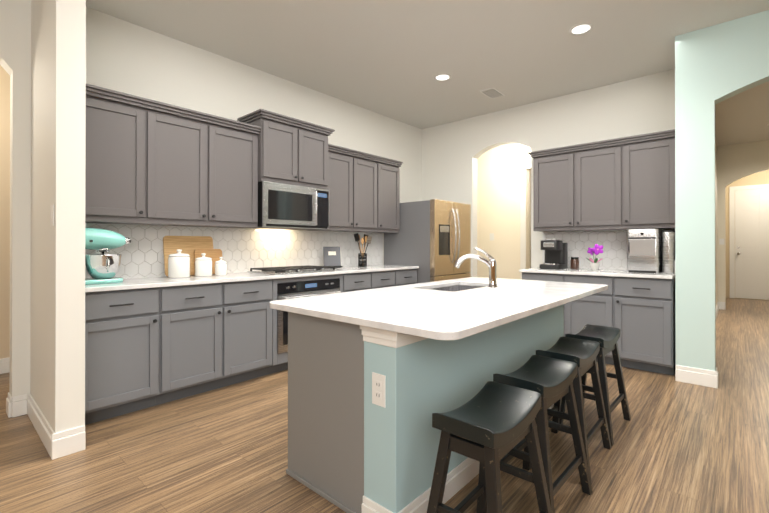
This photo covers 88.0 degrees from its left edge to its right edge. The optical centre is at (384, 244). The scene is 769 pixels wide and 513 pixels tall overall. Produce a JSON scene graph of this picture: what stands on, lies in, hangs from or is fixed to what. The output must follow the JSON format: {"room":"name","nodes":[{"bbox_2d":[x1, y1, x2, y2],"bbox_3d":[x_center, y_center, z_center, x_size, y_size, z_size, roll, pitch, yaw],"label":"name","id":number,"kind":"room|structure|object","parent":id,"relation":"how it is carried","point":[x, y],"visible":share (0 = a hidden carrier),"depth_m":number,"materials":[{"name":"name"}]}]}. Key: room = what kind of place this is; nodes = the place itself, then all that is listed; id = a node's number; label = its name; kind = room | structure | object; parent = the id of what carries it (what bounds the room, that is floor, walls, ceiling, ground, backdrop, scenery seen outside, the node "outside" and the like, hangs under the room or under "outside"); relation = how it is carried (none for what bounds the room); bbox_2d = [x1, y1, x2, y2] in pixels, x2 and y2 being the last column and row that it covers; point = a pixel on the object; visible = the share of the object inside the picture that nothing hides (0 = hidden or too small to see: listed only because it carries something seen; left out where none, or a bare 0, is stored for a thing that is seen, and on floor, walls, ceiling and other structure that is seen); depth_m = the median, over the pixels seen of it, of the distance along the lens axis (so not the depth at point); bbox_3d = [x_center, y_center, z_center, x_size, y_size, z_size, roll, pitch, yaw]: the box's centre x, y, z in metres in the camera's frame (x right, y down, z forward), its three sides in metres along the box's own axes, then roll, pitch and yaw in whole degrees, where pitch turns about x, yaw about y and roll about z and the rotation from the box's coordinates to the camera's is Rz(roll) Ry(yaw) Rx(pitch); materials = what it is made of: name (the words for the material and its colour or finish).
{"room":"kitchen","nodes":[
{"label":"kitchen","id":0,"kind":"room"},
{"bbox_2d":[0,65,9,358],"bbox_3d":[-4.422,-0.318,2.817,0.140,3.030,5.500,0,0,42],"label":"wall","id":1,"kind":"structure","parent":0,"point":[4,214],"depth_m":3.71,"materials":[{"name":"beige paint"}]},
{"bbox_2d":[0,357,9,373],"bbox_3d":[-4.363,1.127,2.761,0.018,0.140,5.500,0,0,42],"label":"baseboard","id":2,"kind":"structure","parent":1,"relation":"attached to","point":[4,365],"depth_m":3.70,"materials":[{"name":"white wood"}]},
{"bbox_2d":[30,0,85,432],"bbox_3d":[-2.132,-0.319,2.579,0.900,3.030,0.135,0,0,42],"label":"wall","id":3,"kind":"structure","parent":0,"point":[58,164],"depth_m":2.31,"materials":[{"name":"white paint"}]},
{"bbox_2d":[27,393,54,456],"bbox_3d":[-2.183,1.126,2.518,0.900,0.140,0.018,0,0,42],"label":"baseboard","id":4,"kind":"structure","parent":3,"relation":"attached to","point":[42,427],"depth_m":2.46,"materials":[{"name":"white wood"}]},
{"bbox_2d":[50,205,53,225],"bbox_3d":[-1.905,-0.164,2.280,0.075,0.120,0.008,0,0,42],"label":"light switch","id":5,"kind":"object","parent":3,"relation":"attached to","point":[51,215],"visible":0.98,"depth_m":2.27,"materials":[{"name":"white plastic"}]},
{"bbox_2d":[51,425,85,459],"bbox_3d":[-1.795,1.125,2.263,0.018,0.140,0.153,0,0,42],"label":"baseboard","id":6,"kind":"structure","parent":3,"relation":"attached to","point":[68,442],"depth_m":2.25,"materials":[{"name":"white wood"}]},
{"bbox_2d":[0,0,421,398],"bbox_3d":[-2.303,-0.317,3.169,0.140,3.030,8.840,0,0,42],"label":"wall","id":7,"kind":"structure","parent":0,"point":[123,56],"depth_m":3.42,"materials":[{"name":"white paint"}]},
{"bbox_2d":[6,392,11,417],"bbox_3d":[-2.635,1.127,2.792,0.140,0.140,0.018,0,0,42],"label":"baseboard","id":8,"kind":"structure","parent":7,"relation":"attached to","point":[9,406],"depth_m":2.75,"materials":[{"name":"white wood"}]},
{"bbox_2d":[12,394,26,417],"bbox_3d":[-2.544,1.127,2.775,0.018,0.140,0.077,0,0,42],"label":"baseboard","id":9,"kind":"structure","parent":7,"relation":"attached to","point":[19,405],"depth_m":2.77,"materials":[{"name":"white wood"}]},
{"bbox_2d":[85,223,382,278],"bbox_3d":[-1.225,0.062,4.270,0.008,0.443,3.596,0,0,42],"label":"backsplash","id":10,"kind":"structure","parent":7,"relation":"attached to","point":[242,249],"depth_m":4.05,"materials":[{"name":"grey tile"}]},
{"bbox_2d":[85,84,402,232],"bbox_3d":[-1.064,-0.710,4.129,0.434,1.102,3.596,0,0,42],"label":"upper cabinet","id":11,"kind":"object","parent":7,"relation":"attached to","point":[150,162],"visible":0.96,"depth_m":3.46,"materials":[{"name":"grey wood"}]},
{"bbox_2d":[256,181,328,229],"bbox_3d":[-1.006,-0.380,4.183,0.447,0.432,0.812,0,0,42],"label":"over-the-range microwave","id":12,"kind":"object","parent":11,"relation":"attached to","point":[287,206],"visible":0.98,"depth_m":4.01,"materials":[{"name":"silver metal"}]},
{"bbox_2d":[0,298,768,512],"bbox_3d":[2.371,1.251,4.135,12.000,0.100,17.500,0,0,42],"label":"floor","id":13,"kind":"structure","parent":0,"point":[679,447],"depth_m":2.25,"materials":[{"name":"brown wood"}]},
{"bbox_2d":[85,269,416,424],"bbox_3d":[-0.981,0.758,4.051,0.656,0.885,3.596,0,0,42],"label":"base cabinet","id":14,"kind":"object","parent":13,"relation":"on","point":[145,348],"visible":0.52,"depth_m":3.00,"materials":[{"name":"grey wood"}]},
{"bbox_2d":[85,265,418,292],"bbox_3d":[-0.986,0.298,4.056,0.645,0.030,3.596,0,0,42],"label":"countertop","id":15,"kind":"structure","parent":14,"relation":"on","point":[144,282],"depth_m":3.28,"materials":[{"name":"white stone"}]},
{"bbox_2d":[85,228,130,284],"bbox_3d":[-2.054,0.082,2.850,0.271,0.394,0.425,0,0,42],"label":"stand mixer","id":16,"kind":"object","parent":15,"relation":"on","point":[102,268],"visible":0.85,"depth_m":2.82,"materials":[{"name":"teal metal"}]},
{"bbox_2d":[168,249,189,277],"bbox_3d":[-1.730,0.162,3.354,0.164,0.237,0.164,0,0,42],"label":"canister","id":17,"kind":"object","parent":15,"relation":"on","point":[178,264],"visible":1,"depth_m":3.29,"materials":[{"name":"white ceramic"}]},
{"bbox_2d":[163,236,212,275],"bbox_3d":[-1.757,0.104,3.592,0.020,0.355,0.430,-12,-8,41],"label":"cutting board","id":18,"kind":"object","parent":15,"relation":"on","point":[189,245],"visible":0.6,"depth_m":3.57,"materials":[{"name":"brown wood"}]},
{"bbox_2d":[195,253,211,276],"bbox_3d":[-1.590,0.180,3.497,0.140,0.202,0.140,0,0,42],"label":"canister","id":19,"kind":"object","parent":15,"relation":"on","point":[203,265],"visible":1,"depth_m":3.44,"materials":[{"name":"white ceramic"}]},
{"bbox_2d":[194,249,222,273],"bbox_3d":[-1.626,0.163,3.686,0.020,0.235,0.255,-12,-8,41],"label":"cutting board","id":20,"kind":"object","parent":15,"relation":"on","point":[214,254],"visible":0.48,"depth_m":3.70,"materials":[{"name":"brown wood"}]},
{"bbox_2d":[215,257,226,275],"bbox_3d":[-1.483,0.198,3.609,0.104,0.167,0.104,0,0,42],"label":"canister","id":21,"kind":"object","parent":15,"relation":"on","point":[220,266],"visible":1,"depth_m":3.57,"materials":[{"name":"white ceramic"}]},
{"bbox_2d":[247,265,337,274],"bbox_3d":[-0.934,0.262,4.098,0.500,0.042,0.760,0,0,42],"label":"gas cooktop","id":22,"kind":"object","parent":15,"relation":"in","point":[287,270],"visible":1,"depth_m":3.94,"materials":[{"name":"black metal"}]},
{"bbox_2d":[323,247,341,267],"bbox_3d":[-0.616,0.156,4.696,0.213,0.253,0.244,0,0,42],"label":"easel","id":23,"kind":"object","parent":15,"relation":"on","point":[332,256],"visible":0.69,"depth_m":4.70,"materials":[{"name":"grey metal"}]},
{"bbox_2d":[354,233,371,266],"bbox_3d":[-0.267,0.072,5.031,0.149,0.425,0.260,0,0,42],"label":"utensil crock","id":24,"kind":"object","parent":15,"relation":"on","point":[362,255],"visible":1,"depth_m":5.02,"materials":[{"name":"black metal"}]},
{"bbox_2d":[277,278,340,353],"bbox_3d":[-0.917,0.680,4.081,0.647,0.638,0.754,0,0,42],"label":"built-in oven","id":25,"kind":"object","parent":14,"relation":"in","point":[291,290],"visible":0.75,"depth_m":3.74,"materials":[{"name":"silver metal"}]},
{"bbox_2d":[286,304,563,512],"bbox_3d":[0.458,0.766,2.595,0.767,0.860,2.098,0,0,42],"label":"kitchen island","id":26,"kind":"object","parent":13,"relation":"on","point":[352,448],"visible":0.58,"depth_m":1.81,"materials":[{"name":"teal paint"}]},
{"bbox_2d":[372,372,385,407],"bbox_3d":[-0.025,0.604,1.651,0.072,0.130,0.008,0,0,42],"label":"outlet","id":27,"kind":"object","parent":26,"relation":"attached to","point":[378,389],"visible":1,"depth_m":1.65,"materials":[{"name":"white plastic"}]},
{"bbox_2d":[270,277,607,339],"bbox_3d":[0.536,0.321,2.561,1.150,0.030,2.235,0,0,42],"label":"island countertop","id":28,"kind":"structure","parent":26,"relation":"on","point":[421,310],"depth_m":2.01,"materials":[{"name":"white stone"}]},
{"bbox_2d":[430,285,480,291],"bbox_3d":[0.534,0.449,2.927,0.384,0.222,0.674,0,0,42],"label":"undermount sink","id":29,"kind":"object","parent":28,"relation":"in","point":[455,288],"visible":0.02,"depth_m":3.22,"materials":[{"name":"silver metal"}]},
{"bbox_2d":[454,247,496,287],"bbox_3d":[0.650,0.164,2.829,0.251,0.284,0.210,0,0,42],"label":"faucet","id":30,"kind":"object","parent":28,"relation":"on","point":[491,263],"visible":1,"depth_m":2.81,"materials":[{"name":"silver metal"}]},
{"bbox_2d":[384,199,470,283],"bbox_3d":[0.643,0.317,5.647,0.930,1.775,0.918,0,0,42],"label":"fridge","id":31,"kind":"object","parent":13,"relation":"on","point":[431,239],"visible":0.54,"depth_m":5.29,"materials":[{"name":"grey metal"}]},
{"bbox_2d":[427,381,551,512],"bbox_3d":[0.384,0.883,1.447,0.335,0.620,0.495,0,0,40],"label":"stool","id":32,"kind":"object","parent":13,"relation":"on","point":[489,425],"visible":1,"depth_m":1.37,"materials":[{"name":"black wood"}]},
{"bbox_2d":[493,355,591,512],"bbox_3d":[0.710,0.884,1.853,0.335,0.620,0.495,0,0,43],"label":"stool","id":33,"kind":"object","parent":13,"relation":"on","point":[549,379],"visible":0.62,"depth_m":1.84,"materials":[{"name":"black wood"}]},
{"bbox_2d":[536,337,611,480],"bbox_3d":[1.047,0.885,2.262,0.335,0.620,0.495,0,0,41],"label":"stool","id":34,"kind":"object","parent":13,"relation":"on","point":[582,353],"visible":0.58,"depth_m":2.26,"materials":[{"name":"black wood"}]},
{"bbox_2d":[559,324,630,445],"bbox_3d":[1.393,0.887,2.651,0.335,0.620,0.495,0,0,43],"label":"stool","id":35,"kind":"object","parent":13,"relation":"on","point":[606,338],"visible":0.71,"depth_m":2.61,"materials":[{"name":"black wood"}]},
{"bbox_2d":[522,272,675,375],"bbox_3d":[2.292,0.758,4.283,1.388,0.885,0.782,0,0,42],"label":"base cabinet","id":36,"kind":"object","parent":13,"relation":"on","point":[639,313],"visible":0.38,"depth_m":3.77,"materials":[{"name":"grey wood"}]},
{"bbox_2d":[519,267,674,278],"bbox_3d":[2.292,0.299,4.292,1.400,0.030,0.770,0,0,42],"label":"countertop","id":37,"kind":"structure","parent":36,"relation":"on","point":[608,272],"depth_m":4.03,"materials":[{"name":"white stone"}]},
{"bbox_2d":[540,239,567,268],"bbox_3d":[1.969,0.115,4.634,0.230,0.338,0.332,0,0,42],"label":"coffee maker","id":38,"kind":"object","parent":37,"relation":"on","point":[556,253],"visible":1,"depth_m":4.57,"materials":[{"name":"black"}]},
{"bbox_2d":[571,257,578,268],"bbox_3d":[2.177,0.216,4.551,0.090,0.135,0.090,0,0,42],"label":"jar","id":39,"kind":"object","parent":37,"relation":"on","point":[574,262],"visible":0.98,"depth_m":4.51,"materials":[{"name":"brown glass"}]},
{"bbox_2d":[586,244,602,269],"bbox_3d":[2.332,0.140,4.406,0.174,0.286,0.163,0,0,42],"label":"orchid","id":40,"kind":"object","parent":37,"relation":"on","point":[596,250],"visible":1,"depth_m":4.37,"materials":[{"name":"purple plant"}]},
{"bbox_2d":[627,229,662,272],"bbox_3d":[2.671,0.067,4.077,0.270,0.430,0.392,0,0,42],"label":"ice maker","id":41,"kind":"object","parent":37,"relation":"on","point":[644,250],"visible":0.98,"depth_m":3.93,"materials":[{"name":"silver metal"}]},
{"bbox_2d":[662,230,674,272],"bbox_3d":[2.805,0.074,3.926,0.100,0.415,0.200,0,0,42],"label":"tank","id":42,"kind":"object","parent":37,"relation":"on","point":[668,251],"visible":0.96,"depth_m":3.85,"materials":[{"name":"silver metal"}]},
{"bbox_2d":[86,0,768,145],"bbox_3d":[2.371,-1.879,4.143,12.000,0.100,17.500,0,0,42],"label":"ceiling","id":43,"kind":"structure","parent":0,"point":[392,59],"depth_m":3.65,"materials":[{"name":"white paint"}]},
{"bbox_2d":[434,74,450,80],"bbox_3d":[0.637,-1.825,4.360,0.184,0.006,0.184,0,0,42],"label":"recessed light","id":44,"kind":"object","parent":43,"relation":"in","point":[441,77],"visible":1,"depth_m":4.36,"materials":[{"name":"white"}]},
{"bbox_2d":[479,87,504,98],"bbox_3d":[1.305,-1.823,4.810,0.180,0.009,0.320,0,0,42],"label":"ceiling vent","id":45,"kind":"object","parent":43,"relation":"in","point":[492,92],"visible":1,"depth_m":4.80,"materials":[{"name":"white metal"}]},
{"bbox_2d":[569,23,592,34],"bbox_3d":[1.672,-1.828,3.386,0.184,0.006,0.184,0,0,42],"label":"recessed light","id":46,"kind":"object","parent":43,"relation":"in","point":[581,28],"visible":1,"depth_m":3.38,"materials":[{"name":"white"}]},
{"bbox_2d":[477,144,530,278],"bbox_3d":[2.635,-0.309,6.205,3.450,3.030,0.140,0,0,42],"label":"wall","id":47,"kind":"structure","parent":0,"point":[498,191],"depth_m":6.69,"materials":[{"name":"beige paint"}]},
{"bbox_2d":[520,163,530,279],"bbox_3d":[2.623,-0.049,6.108,1.100,2.510,0.020,0,0,42],"label":"door frame","id":48,"kind":"structure","parent":47,"relation":"attached to","point":[524,167],"depth_m":6.43,"materials":[{"name":"white wood"}]},
{"bbox_2d":[530,170,530,267],"bbox_3d":[3.831,-0.305,7.551,3.450,3.030,0.140,0,0,42],"label":"wall","id":49,"kind":"structure","parent":0,"point":[530,218],"depth_m":8.19,"materials":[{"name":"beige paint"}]},
{"bbox_2d":[422,69,674,276],"bbox_3d":[1.831,-0.311,5.315,3.470,3.030,0.140,0,0,42],"label":"wall","id":50,"kind":"structure","parent":0,"point":[452,152],"depth_m":5.10,"materials":[{"name":"white paint"}]},
{"bbox_2d":[532,141,615,231],"bbox_3d":[2.280,-0.614,4.600,1.013,0.912,0.328,0,0,42],"label":"upper cabinet","id":51,"kind":"object","parent":50,"relation":"attached to","point":[572,188],"depth_m":4.51,"materials":[{"name":"grey wood"}]},
{"bbox_2d":[543,229,674,269],"bbox_3d":[2.539,0.063,4.585,1.418,0.443,0.008,0,0,42],"label":"backsplash","id":52,"kind":"structure","parent":50,"relation":"attached to","point":[613,243],"depth_m":4.63,"materials":[{"name":"grey tile"}]},
{"bbox_2d":[612,133,674,229],"bbox_3d":[2.760,-0.615,4.175,0.541,0.912,0.328,0,0,42],"label":"upper cabinet","id":53,"kind":"object","parent":50,"relation":"attached to","point":[624,183],"depth_m":4.06,"materials":[{"name":"grey wood"}]},
{"bbox_2d":[715,138,717,304],"bbox_3d":[4.425,-0.311,5.518,0.140,3.030,5.210,0,0,42],"label":"wall","id":54,"kind":"structure","parent":0,"point":[716,231],"depth_m":7.05,"materials":[{"name":"beige paint"}]},
{"bbox_2d":[716,302,718,316],"bbox_3d":[4.484,1.134,5.461,0.018,0.140,5.210,0,0,42],"label":"baseboard","id":55,"kind":"structure","parent":54,"relation":"attached to","point":[717,307],"depth_m":6.87,"materials":[{"name":"white wood"}]},
{"bbox_2d":[675,10,768,370],"bbox_3d":[4.264,-0.320,2.082,4.437,3.030,0.140,0,0,42],"label":"wall","id":56,"kind":"structure","parent":0,"point":[717,64],"depth_m":3.38,"materials":[{"name":"teal paint"}]},
{"bbox_2d":[675,365,717,388],"bbox_3d":[2.660,1.129,3.398,0.285,0.140,0.018,0,0,42],"label":"baseboard","id":57,"kind":"structure","parent":56,"relation":"attached to","point":[698,376],"depth_m":3.39,"materials":[{"name":"white wood"}]},
{"bbox_2d":[717,140,768,303],"bbox_3d":[7.865,-0.309,6.040,4.310,3.030,0.140,0,0,42],"label":"wall","id":58,"kind":"structure","parent":0,"point":[735,162],"depth_m":7.32,"materials":[{"name":"beige paint"}]},
{"bbox_2d":[719,239,723,244],"bbox_3d":[6.249,-0.046,7.373,0.070,0.110,0.012,0,0,42],"label":"light switch","id":59,"kind":"object","parent":58,"relation":"attached to","point":[721,241],"visible":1,"depth_m":7.37,"materials":[{"name":"white plastic"}]},
{"bbox_2d":[718,302,725,309],"bbox_3d":[6.243,1.139,7.372,0.110,0.140,0.018,0,0,42],"label":"baseboard","id":60,"kind":"structure","parent":58,"relation":"attached to","point":[722,305],"depth_m":7.36,"materials":[{"name":"white wood"}]},
{"bbox_2d":[725,170,768,299],"bbox_3d":[9.251,-0.304,7.818,4.600,3.030,0.140,0,0,42],"label":"wall","id":61,"kind":"structure","parent":0,"point":[759,178],"depth_m":9.01,"materials":[{"name":"beige paint"}]},
{"bbox_2d":[729,184,768,299],"bbox_3d":[8.186,-0.042,8.606,1.100,2.510,0.094,0,0,42],"label":"door","id":62,"kind":"structure","parent":61,"relation":"attached to","point":[749,239],"depth_m":8.77,"materials":[{"name":"white wood"}]}
]}

